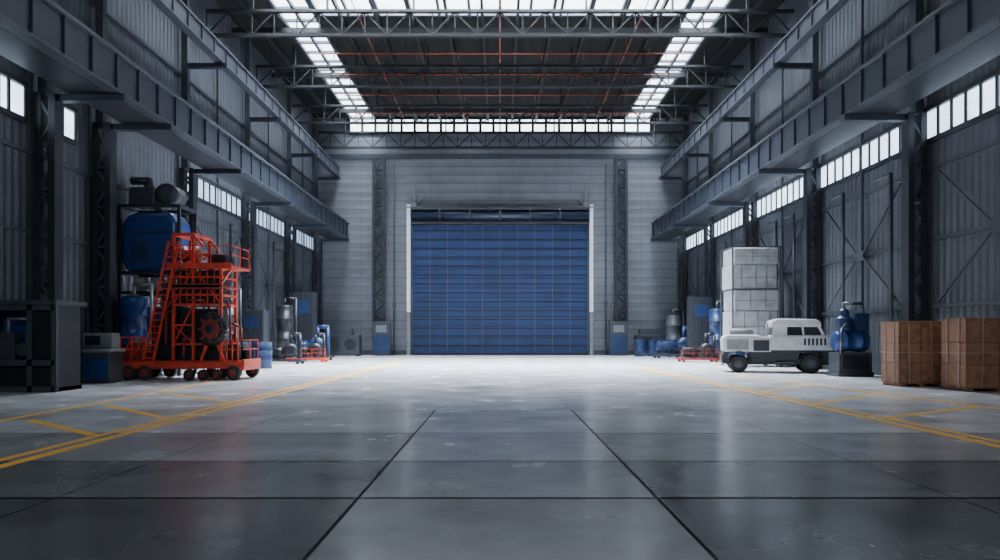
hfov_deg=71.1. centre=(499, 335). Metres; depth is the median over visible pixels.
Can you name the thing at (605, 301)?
conduit pipe
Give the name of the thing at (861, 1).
stud
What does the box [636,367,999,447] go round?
floor marking
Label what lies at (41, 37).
girder
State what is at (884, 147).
window
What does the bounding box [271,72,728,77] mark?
joist
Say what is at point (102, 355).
machine
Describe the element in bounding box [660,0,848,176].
gantry beam
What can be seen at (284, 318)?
vessel
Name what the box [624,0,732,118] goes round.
window
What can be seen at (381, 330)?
tall cabinet
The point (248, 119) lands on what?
steel column
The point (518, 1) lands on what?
purlin
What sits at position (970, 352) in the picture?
crate
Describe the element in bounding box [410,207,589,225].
housing
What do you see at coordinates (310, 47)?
window
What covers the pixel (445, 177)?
wall
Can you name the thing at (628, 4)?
purlin
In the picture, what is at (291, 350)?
pump skid
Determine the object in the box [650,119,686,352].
steel column
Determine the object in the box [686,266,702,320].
brace
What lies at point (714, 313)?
vessel
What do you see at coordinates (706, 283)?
steel column
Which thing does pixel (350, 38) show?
pipe
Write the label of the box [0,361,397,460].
floor marking
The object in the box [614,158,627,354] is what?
steel column
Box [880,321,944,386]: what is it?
crate
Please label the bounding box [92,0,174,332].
steel column
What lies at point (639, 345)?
drum
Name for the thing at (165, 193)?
unit
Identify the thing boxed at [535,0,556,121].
purlin
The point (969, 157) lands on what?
wall
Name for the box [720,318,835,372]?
utility truck
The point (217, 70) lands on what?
stud
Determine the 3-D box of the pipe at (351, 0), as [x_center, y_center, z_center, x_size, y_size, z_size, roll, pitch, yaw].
[-7.600,-17.562,35.000,0.056,0.877,46.000,0,0,0]
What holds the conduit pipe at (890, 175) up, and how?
on the floor
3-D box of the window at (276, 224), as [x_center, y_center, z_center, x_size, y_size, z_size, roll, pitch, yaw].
[-15.525,-7.635,46.600,0.130,1.370,7.710,0,0,0]
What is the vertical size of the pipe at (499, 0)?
0.893 m
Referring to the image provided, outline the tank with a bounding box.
[120,212,190,270]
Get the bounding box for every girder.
[0,0,349,238]
[650,0,999,238]
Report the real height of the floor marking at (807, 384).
0.003 m
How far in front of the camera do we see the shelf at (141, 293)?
28.13 m
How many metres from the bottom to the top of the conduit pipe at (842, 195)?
7.970 m
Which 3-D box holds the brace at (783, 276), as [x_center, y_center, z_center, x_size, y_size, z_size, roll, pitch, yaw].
[15.325,-3.499,38.200,0.060,4.662,6.052,0,0,0]
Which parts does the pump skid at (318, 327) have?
motor, skid frame, skid rail, pump casing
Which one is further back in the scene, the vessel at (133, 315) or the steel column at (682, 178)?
the steel column at (682, 178)
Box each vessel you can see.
[119,283,152,376]
[218,288,241,341]
[276,297,296,358]
[666,309,683,356]
[709,301,724,360]
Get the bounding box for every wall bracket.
[405,186,423,205]
[576,186,594,205]
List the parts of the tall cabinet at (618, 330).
cabinet door, indicator panel, cabinet door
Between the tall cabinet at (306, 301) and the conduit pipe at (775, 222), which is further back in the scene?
the tall cabinet at (306, 301)
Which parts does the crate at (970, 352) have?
crate lid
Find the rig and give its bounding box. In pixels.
[120,233,260,380]
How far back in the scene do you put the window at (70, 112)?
25.28 m
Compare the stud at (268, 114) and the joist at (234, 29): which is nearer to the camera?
the joist at (234, 29)
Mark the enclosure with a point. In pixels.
(41, 340)
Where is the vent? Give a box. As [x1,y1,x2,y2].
[804,338,825,344]
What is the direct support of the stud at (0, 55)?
attached to the wall at (138, 29)
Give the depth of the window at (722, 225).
47.43 m
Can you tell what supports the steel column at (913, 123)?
on the floor
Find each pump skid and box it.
[272,333,305,363]
[283,325,334,360]
[286,333,329,361]
[651,326,686,358]
[676,333,719,361]
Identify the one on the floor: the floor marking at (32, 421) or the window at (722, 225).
the floor marking at (32, 421)
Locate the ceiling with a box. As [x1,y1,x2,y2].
[216,0,783,117]
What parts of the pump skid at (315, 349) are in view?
motor, skid frame, pump casing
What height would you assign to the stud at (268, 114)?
17.200 m
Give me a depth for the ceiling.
46.24 m
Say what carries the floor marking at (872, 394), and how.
on the floor
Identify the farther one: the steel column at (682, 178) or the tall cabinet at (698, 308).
the steel column at (682, 178)
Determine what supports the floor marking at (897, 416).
on the floor
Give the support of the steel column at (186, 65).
on the floor
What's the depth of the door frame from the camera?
58.50 m
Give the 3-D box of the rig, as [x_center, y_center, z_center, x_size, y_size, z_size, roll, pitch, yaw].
[-11.593,-1.077,26.183,4.686,5.355,2.195,0,0,0]
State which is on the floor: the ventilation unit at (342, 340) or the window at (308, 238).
the ventilation unit at (342, 340)
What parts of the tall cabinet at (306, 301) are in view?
cabinet door, indicator panel, cabinet door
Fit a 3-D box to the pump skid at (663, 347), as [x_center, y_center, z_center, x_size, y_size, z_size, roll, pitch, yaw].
[12.600,0.430,50.500,3.120,2.340,1.508,0,0,0]
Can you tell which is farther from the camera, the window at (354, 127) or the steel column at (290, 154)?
the window at (354, 127)
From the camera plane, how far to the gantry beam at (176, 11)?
36.02 m
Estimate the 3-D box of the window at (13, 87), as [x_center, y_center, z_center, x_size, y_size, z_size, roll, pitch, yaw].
[-15.525,-7.635,20.950,0.130,1.370,4.010,0,0,0]
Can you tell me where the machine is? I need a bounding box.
[82,333,124,382]
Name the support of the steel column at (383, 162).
on the floor
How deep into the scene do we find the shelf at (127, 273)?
28.13 m
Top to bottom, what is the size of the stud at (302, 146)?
17.200 m
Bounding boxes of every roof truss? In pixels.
[206,0,793,37]
[256,47,743,87]
[292,89,707,123]
[318,117,681,148]
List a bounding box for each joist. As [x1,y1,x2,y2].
[232,27,767,32]
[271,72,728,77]
[302,108,697,112]
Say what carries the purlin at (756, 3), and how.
on the roof truss
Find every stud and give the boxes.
[0,55,0,299]
[216,69,218,308]
[268,114,269,341]
[302,146,303,289]
[696,146,697,296]
[730,114,731,248]
[781,69,783,318]
[860,0,863,312]
[999,55,999,317]
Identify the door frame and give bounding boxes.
[407,204,592,354]
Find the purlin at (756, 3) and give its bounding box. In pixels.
[666,0,762,121]
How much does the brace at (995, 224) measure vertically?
4.662 m
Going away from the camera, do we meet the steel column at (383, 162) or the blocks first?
the blocks
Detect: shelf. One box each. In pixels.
[121,204,196,213]
[121,271,176,276]
[121,291,161,295]
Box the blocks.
[720,246,781,366]
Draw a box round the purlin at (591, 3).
[559,0,594,121]
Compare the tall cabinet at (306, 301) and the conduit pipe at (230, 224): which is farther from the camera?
the tall cabinet at (306, 301)
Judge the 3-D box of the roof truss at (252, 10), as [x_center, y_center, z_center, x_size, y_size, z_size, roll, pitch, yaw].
[-0.003,-16.875,36.500,30.655,2.550,0.240,0,0,0]
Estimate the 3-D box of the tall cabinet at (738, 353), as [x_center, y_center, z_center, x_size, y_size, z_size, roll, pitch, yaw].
[13.600,0.300,39.755,1.200,2.600,0.990,0,0,0]
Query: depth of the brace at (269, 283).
46.21 m
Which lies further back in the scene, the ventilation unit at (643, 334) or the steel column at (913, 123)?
the ventilation unit at (643, 334)
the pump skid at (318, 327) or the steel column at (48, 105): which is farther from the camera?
the pump skid at (318, 327)
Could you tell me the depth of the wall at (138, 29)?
30.29 m
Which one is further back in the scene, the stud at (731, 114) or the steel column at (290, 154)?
the steel column at (290, 154)
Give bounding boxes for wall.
[1,0,314,348]
[315,118,684,354]
[685,0,998,374]
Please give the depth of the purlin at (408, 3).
44.44 m
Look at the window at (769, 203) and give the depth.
38.81 m
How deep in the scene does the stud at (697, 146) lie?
54.72 m
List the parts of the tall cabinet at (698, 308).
cabinet door, indicator panel, cabinet door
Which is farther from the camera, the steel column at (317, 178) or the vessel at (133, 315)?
the steel column at (317, 178)
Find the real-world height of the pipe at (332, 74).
1.330 m
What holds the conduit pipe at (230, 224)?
on the floor
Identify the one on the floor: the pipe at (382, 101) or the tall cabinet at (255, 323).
the tall cabinet at (255, 323)
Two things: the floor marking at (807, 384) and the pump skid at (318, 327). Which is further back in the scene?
the pump skid at (318, 327)
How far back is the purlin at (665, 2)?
44.71 m
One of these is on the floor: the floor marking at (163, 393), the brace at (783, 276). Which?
the floor marking at (163, 393)
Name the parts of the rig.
mast frame, railing, winch motor, guard rail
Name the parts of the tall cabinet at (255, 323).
cabinet door, indicator panel, cabinet door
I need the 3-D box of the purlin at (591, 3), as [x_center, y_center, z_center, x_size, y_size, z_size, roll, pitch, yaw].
[5.000,-18.130,25.450,0.160,0.300,66.700,0,0,0]
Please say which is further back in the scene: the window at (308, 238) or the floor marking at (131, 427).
the window at (308, 238)
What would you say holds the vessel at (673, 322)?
on the floor
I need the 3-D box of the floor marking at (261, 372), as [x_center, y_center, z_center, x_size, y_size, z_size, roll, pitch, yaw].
[-9.900,1.597,21.900,0.160,0.003,18.228,0,0,-3]
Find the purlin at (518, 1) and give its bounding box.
[511,0,519,121]
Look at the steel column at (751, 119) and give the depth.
42.26 m
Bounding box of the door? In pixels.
[412,225,587,354]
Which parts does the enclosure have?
panel, panel, enclosure frame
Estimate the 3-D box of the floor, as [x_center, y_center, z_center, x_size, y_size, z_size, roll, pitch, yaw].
[0.000,1.750,25.500,31.800,0.300,67.600,0,0,0]
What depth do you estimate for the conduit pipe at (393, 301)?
58.70 m
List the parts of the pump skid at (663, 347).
skid frame, motor, skid rail, pump casing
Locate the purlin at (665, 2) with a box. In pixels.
[606,0,668,121]
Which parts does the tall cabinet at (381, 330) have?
cabinet door, indicator panel, cabinet door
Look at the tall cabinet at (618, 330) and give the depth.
57.10 m
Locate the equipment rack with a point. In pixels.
(130, 207)
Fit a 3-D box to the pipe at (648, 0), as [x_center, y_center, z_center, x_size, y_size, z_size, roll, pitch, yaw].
[7.600,-17.562,35.000,0.056,0.877,46.000,0,0,0]
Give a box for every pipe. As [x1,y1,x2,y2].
[229,223,239,294]
[270,241,279,345]
[317,38,682,59]
[332,74,667,79]
[344,82,655,99]
[351,0,407,127]
[357,101,642,117]
[392,164,395,354]
[499,0,500,128]
[592,0,648,127]
[604,164,607,354]
[767,220,777,364]
[783,213,794,366]
[829,192,844,308]
[873,172,892,342]
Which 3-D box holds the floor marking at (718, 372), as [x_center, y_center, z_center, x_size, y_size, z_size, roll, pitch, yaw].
[10.350,1.597,22.500,0.160,0.003,17.066,0,0,-5]
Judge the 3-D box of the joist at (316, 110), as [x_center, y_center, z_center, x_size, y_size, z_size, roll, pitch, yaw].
[0.000,-17.700,55.000,31.000,0.300,0.200,0,0,0]
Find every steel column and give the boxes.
[34,76,128,300]
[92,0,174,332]
[179,0,242,308]
[243,38,293,309]
[286,88,327,305]
[313,119,349,354]
[372,158,385,354]
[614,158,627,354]
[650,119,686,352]
[672,88,713,307]
[706,38,756,245]
[757,0,821,368]
[840,0,926,320]
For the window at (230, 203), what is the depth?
38.72 m
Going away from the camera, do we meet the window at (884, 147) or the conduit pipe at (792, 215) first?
the window at (884, 147)
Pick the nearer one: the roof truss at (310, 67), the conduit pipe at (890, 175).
the conduit pipe at (890, 175)
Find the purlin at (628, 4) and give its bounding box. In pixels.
[582,0,631,121]
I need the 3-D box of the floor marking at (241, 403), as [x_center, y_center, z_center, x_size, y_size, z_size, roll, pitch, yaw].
[-6.120,1.597,25.000,0.180,0.003,40.000,0,0,0]
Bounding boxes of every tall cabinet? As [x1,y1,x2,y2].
[242,310,268,358]
[292,292,316,354]
[372,321,390,355]
[609,321,627,355]
[687,297,712,356]
[727,352,745,357]
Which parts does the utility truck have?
cab panel, cab door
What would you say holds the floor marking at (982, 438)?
on the floor
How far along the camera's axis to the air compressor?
27.67 m
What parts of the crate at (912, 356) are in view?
crate lid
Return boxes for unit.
[129,177,186,209]
[326,328,361,355]
[634,329,665,353]
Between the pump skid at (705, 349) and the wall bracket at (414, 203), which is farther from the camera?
the wall bracket at (414, 203)
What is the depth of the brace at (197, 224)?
36.63 m
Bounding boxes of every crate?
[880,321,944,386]
[940,318,999,391]
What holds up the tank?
on the equipment rack
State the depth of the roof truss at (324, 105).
51.39 m
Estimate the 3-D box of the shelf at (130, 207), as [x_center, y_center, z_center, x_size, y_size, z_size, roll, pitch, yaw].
[-14.100,-5.240,28.900,2.540,0.120,1.540,0,0,0]
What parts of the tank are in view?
access panel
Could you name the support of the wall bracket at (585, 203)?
attached to the wall at (445, 177)
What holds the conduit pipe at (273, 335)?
on the floor
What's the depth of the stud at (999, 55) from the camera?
21.53 m
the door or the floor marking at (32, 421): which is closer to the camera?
the floor marking at (32, 421)
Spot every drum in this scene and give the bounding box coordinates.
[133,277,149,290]
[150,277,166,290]
[254,342,271,368]
[634,340,645,356]
[646,340,657,355]
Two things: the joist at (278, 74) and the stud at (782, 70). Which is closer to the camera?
the stud at (782, 70)
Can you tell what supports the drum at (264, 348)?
on the floor
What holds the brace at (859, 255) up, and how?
attached to the stud at (861, 1)
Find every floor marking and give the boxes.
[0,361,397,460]
[0,361,403,467]
[0,372,264,421]
[24,420,97,435]
[101,405,167,417]
[163,393,232,401]
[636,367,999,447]
[643,367,999,442]
[718,372,999,408]
[761,384,808,391]
[816,394,881,403]
[887,406,982,417]
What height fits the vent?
0.300 m
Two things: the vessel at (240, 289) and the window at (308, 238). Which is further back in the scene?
the window at (308, 238)
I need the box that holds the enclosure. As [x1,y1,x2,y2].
[0,300,86,391]
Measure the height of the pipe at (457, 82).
1.330 m
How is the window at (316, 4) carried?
attached to the ceiling
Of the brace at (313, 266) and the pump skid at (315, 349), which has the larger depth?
the brace at (313, 266)
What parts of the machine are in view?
cabinet door, cabinet door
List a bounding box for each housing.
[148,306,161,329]
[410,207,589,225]
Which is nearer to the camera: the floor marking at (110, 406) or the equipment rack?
the floor marking at (110, 406)
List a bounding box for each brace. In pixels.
[197,224,239,314]
[257,251,283,309]
[297,266,313,291]
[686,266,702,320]
[760,224,802,309]
[826,184,900,310]
[937,169,999,302]
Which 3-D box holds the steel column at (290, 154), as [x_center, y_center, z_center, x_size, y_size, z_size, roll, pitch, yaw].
[-13.995,-8.200,50.800,2.950,19.600,0.740,0,0,0]
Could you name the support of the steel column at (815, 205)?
on the floor
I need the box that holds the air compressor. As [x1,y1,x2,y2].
[827,302,873,376]
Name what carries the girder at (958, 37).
on the steel column
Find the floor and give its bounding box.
[0,355,999,559]
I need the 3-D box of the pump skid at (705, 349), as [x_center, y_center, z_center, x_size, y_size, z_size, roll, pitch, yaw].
[12.200,0.700,43.200,2.400,1.800,1.160,0,0,0]
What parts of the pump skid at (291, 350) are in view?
motor, skid rail, skid frame, pump casing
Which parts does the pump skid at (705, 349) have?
motor, skid frame, pump casing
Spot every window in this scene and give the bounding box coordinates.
[1,68,27,123]
[63,103,77,145]
[188,170,242,219]
[249,203,284,239]
[267,0,375,118]
[290,225,313,251]
[308,0,691,16]
[348,118,651,130]
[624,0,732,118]
[686,225,709,251]
[713,203,750,239]
[755,170,811,220]
[819,122,900,192]
[924,68,998,144]
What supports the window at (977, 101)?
in the wall at (969, 157)
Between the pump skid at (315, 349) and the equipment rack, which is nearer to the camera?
the equipment rack
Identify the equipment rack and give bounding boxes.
[117,204,196,375]
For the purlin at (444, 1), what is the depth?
44.92 m
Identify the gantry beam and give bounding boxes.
[151,0,339,176]
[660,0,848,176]
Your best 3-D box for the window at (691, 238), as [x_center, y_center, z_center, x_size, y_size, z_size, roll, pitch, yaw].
[15.525,-7.635,54.700,0.130,1.370,7.790,0,0,0]
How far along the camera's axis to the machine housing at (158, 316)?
28.24 m
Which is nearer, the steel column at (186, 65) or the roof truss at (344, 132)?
the steel column at (186, 65)
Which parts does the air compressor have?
air tank, access panel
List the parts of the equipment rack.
post, post, post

